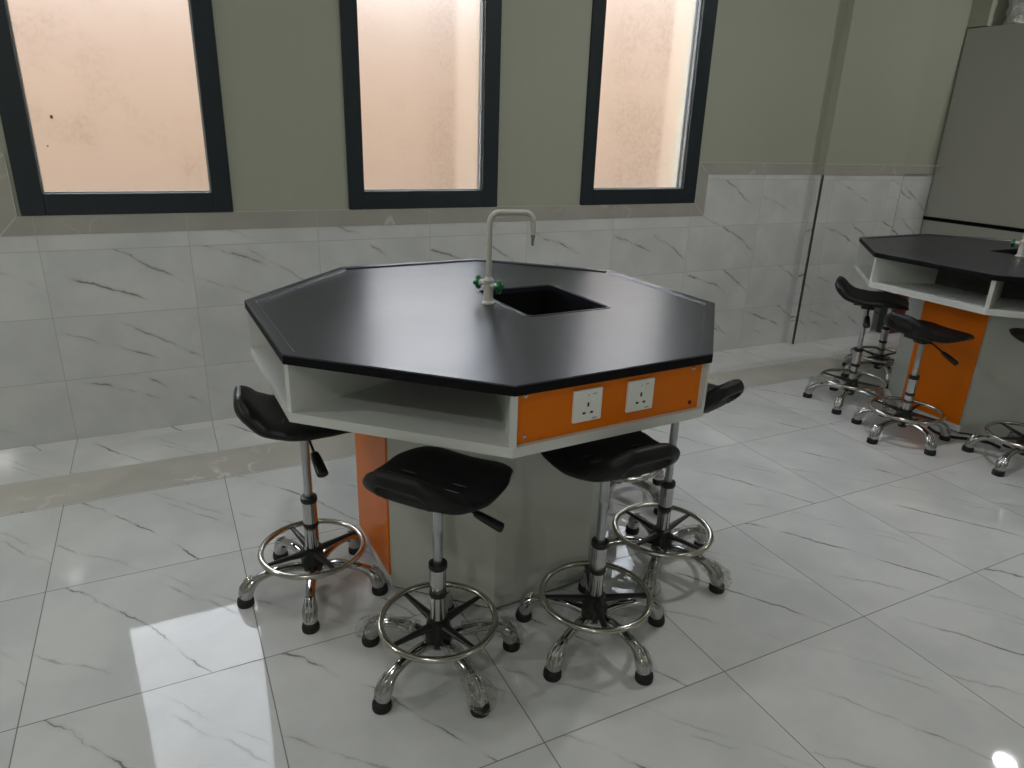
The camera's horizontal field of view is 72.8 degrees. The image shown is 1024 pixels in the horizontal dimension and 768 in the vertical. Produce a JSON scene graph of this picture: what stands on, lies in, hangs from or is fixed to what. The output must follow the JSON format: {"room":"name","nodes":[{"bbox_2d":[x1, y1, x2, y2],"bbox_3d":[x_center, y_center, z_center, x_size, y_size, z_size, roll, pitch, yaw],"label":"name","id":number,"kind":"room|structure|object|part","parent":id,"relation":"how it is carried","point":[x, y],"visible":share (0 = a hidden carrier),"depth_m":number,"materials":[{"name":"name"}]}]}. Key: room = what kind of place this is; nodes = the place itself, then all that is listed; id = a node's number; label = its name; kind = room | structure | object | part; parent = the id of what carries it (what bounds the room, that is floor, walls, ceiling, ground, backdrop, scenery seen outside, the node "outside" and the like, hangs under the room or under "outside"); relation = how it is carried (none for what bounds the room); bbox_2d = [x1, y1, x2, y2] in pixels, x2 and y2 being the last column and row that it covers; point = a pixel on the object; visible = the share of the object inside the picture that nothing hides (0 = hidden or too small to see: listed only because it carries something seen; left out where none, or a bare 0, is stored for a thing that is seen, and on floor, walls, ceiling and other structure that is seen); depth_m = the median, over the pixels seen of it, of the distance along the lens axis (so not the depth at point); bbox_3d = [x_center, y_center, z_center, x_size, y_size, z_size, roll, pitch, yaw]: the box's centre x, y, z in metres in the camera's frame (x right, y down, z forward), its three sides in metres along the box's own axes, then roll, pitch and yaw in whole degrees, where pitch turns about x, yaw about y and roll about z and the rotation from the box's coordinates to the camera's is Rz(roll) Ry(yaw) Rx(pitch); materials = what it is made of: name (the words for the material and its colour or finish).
{"room":"science classroom","nodes":[
{"label":"science classroom","id":0,"kind":"room"},
{"bbox_2d":[0,0,972,233],"bbox_3d":[-0.087,-1.555,3.833,10.300,3.200,0.220,-8,22,-25],"label":"wall","id":1,"kind":"structure","parent":0,"point":[772,67],"depth_m":3.83,"materials":[{"name":"grey paint"}]},
{"bbox_2d":[0,0,232,215],"bbox_3d":[-1.699,-1.591,2.868,0.848,1.727,0.082,-8,22,-25],"label":"window","id":2,"kind":"structure","parent":1,"relation":"in","point":[107,106],"depth_m":3.00,"materials":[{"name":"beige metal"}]},
{"bbox_2d":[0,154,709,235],"bbox_3d":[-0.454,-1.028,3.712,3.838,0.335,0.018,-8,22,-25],"label":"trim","id":3,"kind":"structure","parent":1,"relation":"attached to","point":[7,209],"depth_m":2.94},
{"bbox_2d":[339,0,501,209],"bbox_3d":[-0.447,-1.768,3.462,0.835,1.727,0.082,-8,22,-25],"label":"window","id":4,"kind":"structure","parent":1,"relation":"in","point":[421,78],"depth_m":3.57,"materials":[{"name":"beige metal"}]},
{"bbox_3d":[-0.454,-1.769,3.464,0.660,1.545,0.006,-8,22,-25],"label":"pane","id":5,"kind":"part","parent":4,"relation":"part of","materials":[{"name":"glass"}]},
{"bbox_2d":[0,174,932,449],"bbox_3d":[-0.698,-0.508,3.785,8.900,1.230,0.016,-8,22,-25],"label":"tile wainscot","id":6,"kind":"structure","parent":1,"relation":"attached to","point":[101,334],"depth_m":3.46,"materials":[{"name":"white tile"}]},
{"bbox_2d":[0,153,943,235],"bbox_3d":[-0.665,-0.986,3.575,8.900,0.335,0.086,-8,22,-25],"label":"trim","id":7,"kind":"structure","parent":1,"relation":"attached to","point":[198,221],"depth_m":3.64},
{"bbox_2d":[580,0,717,204],"bbox_3d":[0.807,-1.945,4.058,0.865,1.727,0.082,-8,22,-25],"label":"window","id":8,"kind":"structure","parent":1,"relation":"in","point":[649,66],"depth_m":4.14,"materials":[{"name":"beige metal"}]},
{"bbox_3d":[0.796,-1.945,4.058,0.675,1.545,0.006,-8,22,-25],"label":"pane","id":9,"kind":"part","parent":8,"relation":"part of","materials":[{"name":"glass"}]},
{"bbox_2d":[786,175,903,343],"bbox_3d":[2.524,-0.947,5.274,0.854,1.230,0.073,-8,22,-25],"label":"tile wainscot","id":10,"kind":"object","parent":1,"relation":"attached to","point":[851,207],"depth_m":5.18,"materials":[{"name":"white tile"}]},
{"bbox_2d":[793,175,903,343],"bbox_3d":[2.540,-0.935,5.244,0.856,1.230,0.006,-8,22,-25],"label":"trim","id":11,"kind":"structure","parent":1,"relation":"attached to","point":[823,175],"depth_m":5.07,"materials":[{"name":"black metal"}]},
{"bbox_2d":[0,329,1023,767],"bbox_3d":[1.765,1.408,0.814,10.300,0.150,8.886,-8,22,-25],"label":"floor","id":12,"kind":"structure","parent":0,"point":[869,613],"depth_m":2.19,"materials":[{"name":"tile"}]},
{"bbox_2d":[233,385,387,634],"bbox_3d":[-0.667,0.346,2.212,0.464,0.719,0.476,-8,22,-25],"label":"stool","id":13,"kind":"object","parent":12,"relation":"on","point":[262,413],"visible":0.82,"depth_m":2.21,"materials":[{"name":"black plastic"}]},
{"bbox_3d":[-0.777,0.639,2.263,0.222,0.091,0.049,-9,23,-28],"label":"leg","id":14,"kind":"part","parent":13,"relation":"part of","materials":[{"name":"silver metal"}]},
{"bbox_3d":[-0.759,0.586,2.408,0.222,0.091,0.049,19,26,39],"label":"leg","id":15,"kind":"part","parent":13,"relation":"part of","materials":[{"name":"silver metal"}]},
{"bbox_3d":[-0.639,0.068,2.123,0.391,0.135,0.352,-6,22,-20],"label":"seat","id":16,"kind":"part","parent":13,"relation":"part of","materials":[{"name":"black plastic"}]},
{"bbox_3d":[-0.650,0.269,2.196,0.028,0.296,0.028,-8,22,-25],"label":"gas rod","id":17,"kind":"part","parent":13,"relation":"part of","materials":[{"name":"silver metal"}]},
{"bbox_3d":[-0.636,0.665,2.204,0.049,0.091,0.222,-2,21,-11],"label":"leg","id":18,"kind":"part","parent":13,"relation":"part of","materials":[{"name":"silver metal"}]},
{"bbox_3d":[-0.618,0.178,2.114,0.008,0.043,0.107,-11,24,-31],"label":"lever","id":19,"kind":"part","parent":13,"relation":"part of","materials":[{"name":"black plastic"}]},
{"bbox_3d":[-0.607,0.580,2.438,0.049,0.091,0.222,11,22,22],"label":"leg","id":20,"kind":"part","parent":13,"relation":"part of","materials":[{"name":"silver metal"}]},
{"bbox_3d":[-0.531,0.629,2.312,0.222,0.091,0.049,4,20,6],"label":"leg","id":21,"kind":"part","parent":13,"relation":"part of","materials":[{"name":"silver metal"}]},
{"bbox_2d":[362,446,519,717],"bbox_3d":[-0.176,0.492,1.907,0.494,0.687,0.490,-8,22,-25],"label":"stool","id":22,"kind":"object","parent":12,"relation":"on","point":[439,481],"visible":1,"depth_m":1.87,"materials":[{"name":"black plastic"}]},
{"bbox_3d":[-0.338,0.733,2.049,0.222,0.091,0.049,8,21,17],"label":"leg","id":23,"kind":"part","parent":22,"relation":"part of","materials":[{"name":"silver metal"}]},
{"bbox_3d":[-0.292,0.785,1.911,0.049,0.091,0.222,16,25,33],"label":"leg","id":24,"kind":"part","parent":22,"relation":"part of","materials":[{"name":"silver metal"}]},
{"bbox_3d":[-0.193,0.228,1.823,0.352,0.135,0.391,11,22,23],"label":"seat","id":25,"kind":"part","parent":22,"relation":"part of","materials":[{"name":"black plastic"}]},
{"bbox_3d":[-0.202,0.430,1.893,0.028,0.296,0.028,-8,22,-25],"label":"gas rod","id":26,"kind":"part","parent":22,"relation":"part of","materials":[{"name":"silver metal"}]},
{"bbox_3d":[-0.212,0.706,2.135,0.049,0.091,0.222,2,20,0],"label":"leg","id":27,"kind":"part","parent":22,"relation":"part of","materials":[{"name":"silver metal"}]},
{"bbox_3d":[-0.137,0.791,1.911,0.049,0.091,0.222,-12,24,-33],"label":"leg","id":28,"kind":"part","parent":22,"relation":"part of","materials":[{"name":"silver metal"}]},
{"bbox_3d":[-0.087,0.741,2.049,0.222,0.091,0.049,-4,21,-17],"label":"leg","id":29,"kind":"part","parent":22,"relation":"part of","materials":[{"name":"silver metal"}]},
{"bbox_2d":[0,345,897,514],"bbox_3d":[0.148,0.154,3.845,10.300,0.001,0.278,-8,22,-25],"label":"trim","id":30,"kind":"structure","parent":12,"relation":"on","point":[96,484],"depth_m":3.11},
{"bbox_2d":[244,258,714,607],"bbox_3d":[-0.095,0.144,2.538,1.518,0.910,1.558,-8,22,-25],"label":"lab table","id":31,"kind":"object","parent":12,"relation":"on","point":[400,357],"visible":0.99,"depth_m":2.09,"materials":[{"name":"black laminate"}]},
{"bbox_3d":[-0.481,0.273,2.361,0.006,0.669,0.349,-9,23,-27],"label":"door","id":32,"kind":"part","parent":31,"relation":"part of","materials":[{"name":"orange wood"}]},
{"bbox_2d":[473,209,535,304],"bbox_3d":[-0.027,-0.423,2.327,0.209,0.315,0.098,2,20,0],"label":"tap","id":33,"kind":"object","parent":31,"relation":"on","point":[487,282],"visible":1,"depth_m":2.32,"materials":[{"name":"white metal"}]},
{"bbox_3d":[-0.116,-0.351,2.383,0.019,0.048,0.048,17,25,34],"label":"valve knob","id":34,"kind":"part","parent":33,"relation":"part of","materials":[{"name":"green plastic"}]},
{"bbox_2d":[482,276,494,304],"bbox_3d":[-0.081,-0.320,2.365,0.044,0.092,0.044,-3,21,-14],"label":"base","id":35,"kind":"object","parent":33,"relation":"attached to","point":[488,283],"depth_m":2.35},
{"bbox_3d":[-0.044,-0.326,2.333,0.019,0.048,0.048,17,25,34],"label":"valve knob","id":36,"kind":"part","parent":33,"relation":"part of","materials":[{"name":"green plastic"}]},
{"bbox_3d":[-0.003,-0.470,2.330,0.170,0.227,0.019,-3,21,-14],"label":"spout","id":37,"kind":"part","parent":33,"relation":"part of","materials":[{"name":"white metal"}]},
{"bbox_2d":[493,290,596,314],"bbox_3d":[0.101,-0.218,2.498,0.332,0.170,0.400,-8,22,-25],"label":"sink basin","id":38,"kind":"object","parent":31,"relation":"in","point":[519,302],"depth_m":2.64,"materials":[{"name":"black plastic"}]},
{"bbox_2d":[571,386,602,423],"bbox_3d":[0.190,0.053,1.750,0.087,0.087,0.013,-9,23,-28],"label":"power socket","id":39,"kind":"object","parent":31,"relation":"attached to","point":[586,401],"depth_m":1.74,"materials":[{"name":"white plastic"}]},
{"bbox_3d":[0.264,0.041,1.804,0.594,0.134,0.012,-9,23,-28],"label":"socket panel","id":40,"kind":"part","parent":31,"relation":"part of","materials":[{"name":"orange wood"}]},
{"bbox_2d":[625,377,654,412],"bbox_3d":[0.338,0.029,1.828,0.087,0.087,0.013,-9,23,-28],"label":"power socket","id":41,"kind":"object","parent":31,"relation":"attached to","point":[639,391],"depth_m":1.82,"materials":[{"name":"white plastic"}]},
{"bbox_2d":[515,431,679,685],"bbox_3d":[0.275,0.445,2.032,0.472,0.719,0.472,-8,22,-25],"label":"stool","id":42,"kind":"object","parent":12,"relation":"on","point":[633,454],"visible":0.81,"depth_m":1.99,"materials":[{"name":"black plastic"}]},
{"bbox_3d":[0.126,0.702,2.177,0.222,0.091,0.049,8,21,17],"label":"leg","id":43,"kind":"part","parent":42,"relation":"part of","materials":[{"name":"silver metal"}]},
{"bbox_3d":[0.172,0.754,2.038,0.049,0.091,0.222,16,25,33],"label":"leg","id":44,"kind":"part","parent":42,"relation":"part of","materials":[{"name":"silver metal"}]},
{"bbox_3d":[0.252,0.674,2.262,0.049,0.091,0.222,2,20,0],"label":"leg","id":45,"kind":"part","parent":42,"relation":"part of","materials":[{"name":"silver metal"}]},
{"bbox_3d":[0.263,0.369,2.009,0.028,0.296,0.028,-8,22,-25],"label":"gas rod","id":46,"kind":"part","parent":42,"relation":"part of","materials":[{"name":"silver metal"}]},
{"bbox_3d":[0.268,0.167,1.939,0.352,0.135,0.391,-9,23,-27],"label":"seat","id":47,"kind":"part","parent":42,"relation":"part of","materials":[{"name":"black plastic"}]},
{"bbox_3d":[0.327,0.760,2.038,0.049,0.091,0.222,-12,24,-33],"label":"leg","id":48,"kind":"part","parent":42,"relation":"part of","materials":[{"name":"silver metal"}]},
{"bbox_3d":[0.377,0.710,2.177,0.222,0.091,0.049,-4,21,-17],"label":"leg","id":49,"kind":"part","parent":42,"relation":"part of","materials":[{"name":"silver metal"}]},
{"bbox_2d":[610,469,663,514],"bbox_3d":[0.488,0.136,2.889,0.502,0.719,0.502,-8,22,-25],"label":"stool","id":50,"kind":"object","parent":12,"relation":"on","point":[657,475],"visible":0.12,"depth_m":2.85,"materials":[{"name":"silver metal"}]},
{"bbox_3d":[0.549,0.448,2.903,0.049,0.091,0.222,-17,28,-42],"label":"leg","id":51,"kind":"part","parent":50,"relation":"part of","materials":[{"name":"silver metal"}]},
{"bbox_3d":[0.575,0.396,3.047,0.222,0.091,0.049,-8,22,-25],"label":"leg","id":52,"kind":"part","parent":50,"relation":"part of","materials":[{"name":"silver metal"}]},
{"bbox_2d":[607,379,743,597],"bbox_3d":[0.564,0.301,2.400,0.489,0.753,0.495,-8,22,-25],"label":"stool","id":53,"kind":"object","parent":12,"relation":"on","point":[660,538],"visible":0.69,"depth_m":2.40,"materials":[{"name":"black plastic"}]},
{"bbox_3d":[0.401,0.590,2.505,0.222,0.091,0.049,3,20,2],"label":"leg","id":54,"kind":"part","parent":53,"relation":"part of","materials":[{"name":"silver metal"}]},
{"bbox_3d":[0.498,0.551,2.619,0.049,0.091,0.222,-4,21,-15],"label":"leg","id":55,"kind":"part","parent":53,"relation":"part of","materials":[{"name":"silver metal"}]},
{"bbox_3d":[0.486,0.638,2.384,0.049,0.091,0.222,9,21,19],"label":"leg","id":56,"kind":"part","parent":53,"relation":"part of","materials":[{"name":"silver metal"}]},
{"bbox_3d":[0.545,0.213,2.359,0.028,0.296,0.028,-8,22,-25],"label":"gas rod","id":57,"kind":"part","parent":53,"relation":"part of","materials":[{"name":"silver metal"}]},
{"bbox_3d":[0.643,0.575,2.570,0.222,0.091,0.049,-11,24,-32],"label":"leg","id":58,"kind":"part","parent":53,"relation":"part of","materials":[{"name":"silver metal"}]},
{"bbox_3d":[0.635,0.628,2.424,0.222,0.091,0.049,17,25,35],"label":"leg","id":59,"kind":"part","parent":53,"relation":"part of","materials":[{"name":"silver metal"}]},
{"bbox_3d":[0.549,0.011,2.288,0.352,0.135,0.391,-17,28,-42],"label":"seat","id":60,"kind":"part","parent":53,"relation":"part of","materials":[{"name":"black plastic"}]},
{"bbox_2d":[803,276,908,417],"bbox_3d":[2.022,-0.228,3.997,0.475,0.733,0.469,-8,22,-25],"label":"stool","id":61,"kind":"object","parent":12,"relation":"on","point":[868,300],"visible":0.97,"depth_m":3.96,"materials":[{"name":"black plastic"}]},
{"bbox_3d":[1.877,0.032,4.155,0.222,0.091,0.049,10,22,20],"label":"leg","id":62,"kind":"part","parent":61,"relation":"part of","materials":[{"name":"silver metal"}]},
{"bbox_3d":[2.008,0.007,4.235,0.049,0.091,0.222,3,20,3],"label":"leg","id":63,"kind":"part","parent":61,"relation":"part of","materials":[{"name":"silver metal"}]},
{"bbox_3d":[1.915,0.085,4.015,0.049,0.091,0.222,18,25,36],"label":"leg","id":64,"kind":"part","parent":61,"relation":"part of","materials":[{"name":"silver metal"}]},
{"bbox_3d":[2.012,-0.312,3.977,0.028,0.296,0.028,-8,22,-25],"label":"gas rod","id":65,"kind":"part","parent":61,"relation":"part of","materials":[{"name":"silver metal"}]},
{"bbox_3d":[2.070,0.093,4.007,0.049,0.091,0.222,-11,24,-31],"label":"leg","id":66,"kind":"part","parent":61,"relation":"part of","materials":[{"name":"silver metal"}]},
{"bbox_3d":[2.128,0.045,4.143,0.222,0.091,0.049,-3,21,-14],"label":"leg","id":67,"kind":"part","parent":61,"relation":"part of","materials":[{"name":"silver metal"}]},
{"bbox_3d":[2.023,-0.511,3.901,0.391,0.135,0.352,12,23,26],"label":"seat","id":68,"kind":"part","parent":61,"relation":"part of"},
{"bbox_2d":[841,291,896,388],"bbox_3d":[2.420,-0.420,4.502,0.476,0.769,0.462,-8,22,-25],"label":"stool","id":69,"kind":"object","parent":12,"relation":"on","point":[880,360],"visible":0.3,"depth_m":4.54,"materials":[{"name":"silver metal"}]},
{"bbox_3d":[2.357,-0.155,4.707,0.049,0.091,0.222,-9,23,-27],"label":"leg","id":70,"kind":"part","parent":69,"relation":"part of","materials":[{"name":"silver metal"}]},
{"bbox_3d":[2.290,-0.109,4.575,0.222,0.091,0.049,-2,21,-10],"label":"leg","id":71,"kind":"part","parent":69,"relation":"part of","materials":[{"name":"silver metal"}]},
{"bbox_3d":[2.402,-0.068,4.475,0.049,0.091,0.222,4,20,7],"label":"leg","id":72,"kind":"part","parent":69,"relation":"part of","materials":[{"name":"silver metal"}]},
{"bbox_2d":[876,292,908,333],"bbox_3d":[3.143,-0.720,5.598,0.280,0.620,0.115,-8,22,-25],"label":"base cabinet","id":73,"kind":"object","parent":12,"relation":"on","point":[883,312],"visible":0.05,"depth_m":5.62,"materials":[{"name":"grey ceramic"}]},
{"bbox_3d":[3.160,-0.712,5.564,0.274,0.590,0.012,-8,22,-25],"label":"door","id":74,"kind":"part","parent":73,"relation":"part of","materials":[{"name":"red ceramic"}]},
{"bbox_2d":[851,312,974,455],"bbox_3d":[2.058,-0.038,3.572,0.460,0.674,0.476,-8,22,-25],"label":"stool","id":75,"kind":"object","parent":12,"relation":"on","point":[923,332],"visible":1,"depth_m":3.54,"materials":[{"name":"black plastic"}]},
{"bbox_3d":[1.973,0.180,3.763,0.222,0.091,0.049,20,27,41],"label":"leg","id":76,"kind":"part","parent":75,"relation":"part of","materials":[{"name":"silver metal"}]},
{"bbox_3d":[1.950,0.233,3.618,0.222,0.091,0.049,-8,23,-26],"label":"leg","id":77,"kind":"part","parent":75,"relation":"part of","materials":[{"name":"silver metal"}]},
{"bbox_3d":[2.078,-0.094,3.562,0.028,0.296,0.028,-8,22,-25],"label":"gas rod","id":78,"kind":"part","parent":75,"relation":"part of","materials":[{"name":"silver metal"}]},
{"bbox_3d":[2.089,0.261,3.554,0.049,0.091,0.222,-2,21,-9],"label":"leg","id":79,"kind":"part","parent":75,"relation":"part of","materials":[{"name":"silver metal"}]},
{"bbox_3d":[2.089,-0.295,3.490,0.391,0.135,0.352,-5,21,-18],"label":"seat","id":80,"kind":"part","parent":75,"relation":"part of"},
{"bbox_3d":[2.198,0.226,3.659,0.222,0.091,0.049,5,20,8],"label":"leg","id":81,"kind":"part","parent":75,"relation":"part of","materials":[{"name":"silver metal"}]},
{"bbox_2d":[854,233,1023,436],"bbox_3d":[2.737,-0.272,3.927,1.518,0.910,1.558,-7,22,-23],"label":"lab table","id":82,"kind":"object","parent":12,"relation":"on","point":[974,286],"visible":0.9,"depth_m":3.68,"materials":[{"name":"black laminate"}]},
{"bbox_3d":[2.341,-0.149,3.767,0.006,0.669,0.349,-8,22,-24],"label":"door","id":83,"kind":"part","parent":82,"relation":"part of","materials":[{"name":"orange wood"}]},
{"bbox_2d":[935,270,1023,299],"bbox_3d":[2.748,-0.610,3.802,0.833,0.136,0.856,-7,22,-23],"label":"shelf","id":84,"kind":"object","parent":82,"relation":"attached to","point":[1010,290],"depth_m":3.59,"materials":[{"name":"white wood"}]},
{"bbox_2d":[1011,236,1023,256],"bbox_3d":[2.815,-0.838,3.716,0.209,0.315,0.098,3,20,3],"label":"tap","id":85,"kind":"object","parent":82,"relation":"on","point":[1020,253],"visible":1,"depth_m":3.75,"materials":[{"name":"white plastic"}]},
{"bbox_3d":[2.727,-0.767,3.776,0.019,0.048,0.048,18,26,37],"label":"valve knob","id":86,"kind":"part","parent":85,"relation":"part of","materials":[{"name":"green plastic"}]},
{"bbox_2d":[927,426,1000,448],"bbox_3d":[2.386,0.285,3.676,0.344,0.015,0.075,18,26,37],"label":"power cable","id":87,"kind":"object","parent":12,"relation":"on","point":[928,427],"visible":0.72,"depth_m":3.67,"materials":[{"name":"black rubber"}]},
{"bbox_2d":[920,0,1023,239],"bbox_3d":[4.112,-1.774,4.850,0.954,3.176,1.637,-8,22,-25],"label":"tall cabinet","id":88,"kind":"object","parent":12,"relation":"on","point":[978,191],"visible":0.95,"depth_m":5.08,"materials":[{"name":"grey plastic"}]},
{"bbox_2d":[923,216,1023,232],"bbox_3d":[4.090,-1.130,5.088,0.954,0.026,1.637,-8,22,-25],"label":"trim","id":89,"kind":"structure","parent":88,"relation":"on","point":[924,217],"depth_m":5.22,"materials":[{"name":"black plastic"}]},
{"bbox_2d":[961,328,1023,476],"bbox_3d":[2.499,0.057,3.274,0.469,0.729,0.475,-8,22,-25],"label":"stool","id":90,"kind":"object","parent":12,"relation":"on","point":[1013,436],"visible":1,"depth_m":3.35,"materials":[{"name":"black plastic"}]},
{"bbox_3d":[2.397,0.303,3.469,0.222,0.091,0.049,18,25,36],"label":"leg","id":91,"kind":"part","parent":90,"relation":"part of","materials":[{"name":"silver metal"}]},
{"bbox_3d":[2.387,0.356,3.323,0.222,0.091,0.049,-11,24,-31],"label":"leg","id":92,"kind":"part","parent":90,"relation":"part of","materials":[{"name":"silver metal"}]},
{"bbox_3d":[2.548,0.294,3.506,0.049,0.091,0.222,10,22,20],"label":"leg","id":93,"kind":"part","parent":90,"relation":"part of","materials":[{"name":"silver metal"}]},
{"bbox_3d":[2.519,-0.227,3.188,0.352,0.135,0.391,7,21,12],"label":"seat","id":94,"kind":"part","parent":90,"relation":"part of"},
{"bbox_2d":[818,0,940,164],"bbox_3d":[2.550,-1.875,4.945,0.842,3.200,0.088,-8,22,-25],"label":"pillar","id":95,"kind":"structure","parent":0,"point":[884,46],"depth_m":4.80,"materials":[{"name":"grey paint"}]},
{"bbox_2d":[967,0,1008,27],"bbox_3d":[4.016,-3.126,5.191,1.395,0.930,0.165,-8,22,-25],"label":"pillar","id":96,"kind":"structure","parent":0,"point":[984,13],"depth_m":5.01,"materials":[{"name":"grey paint"}]}
]}

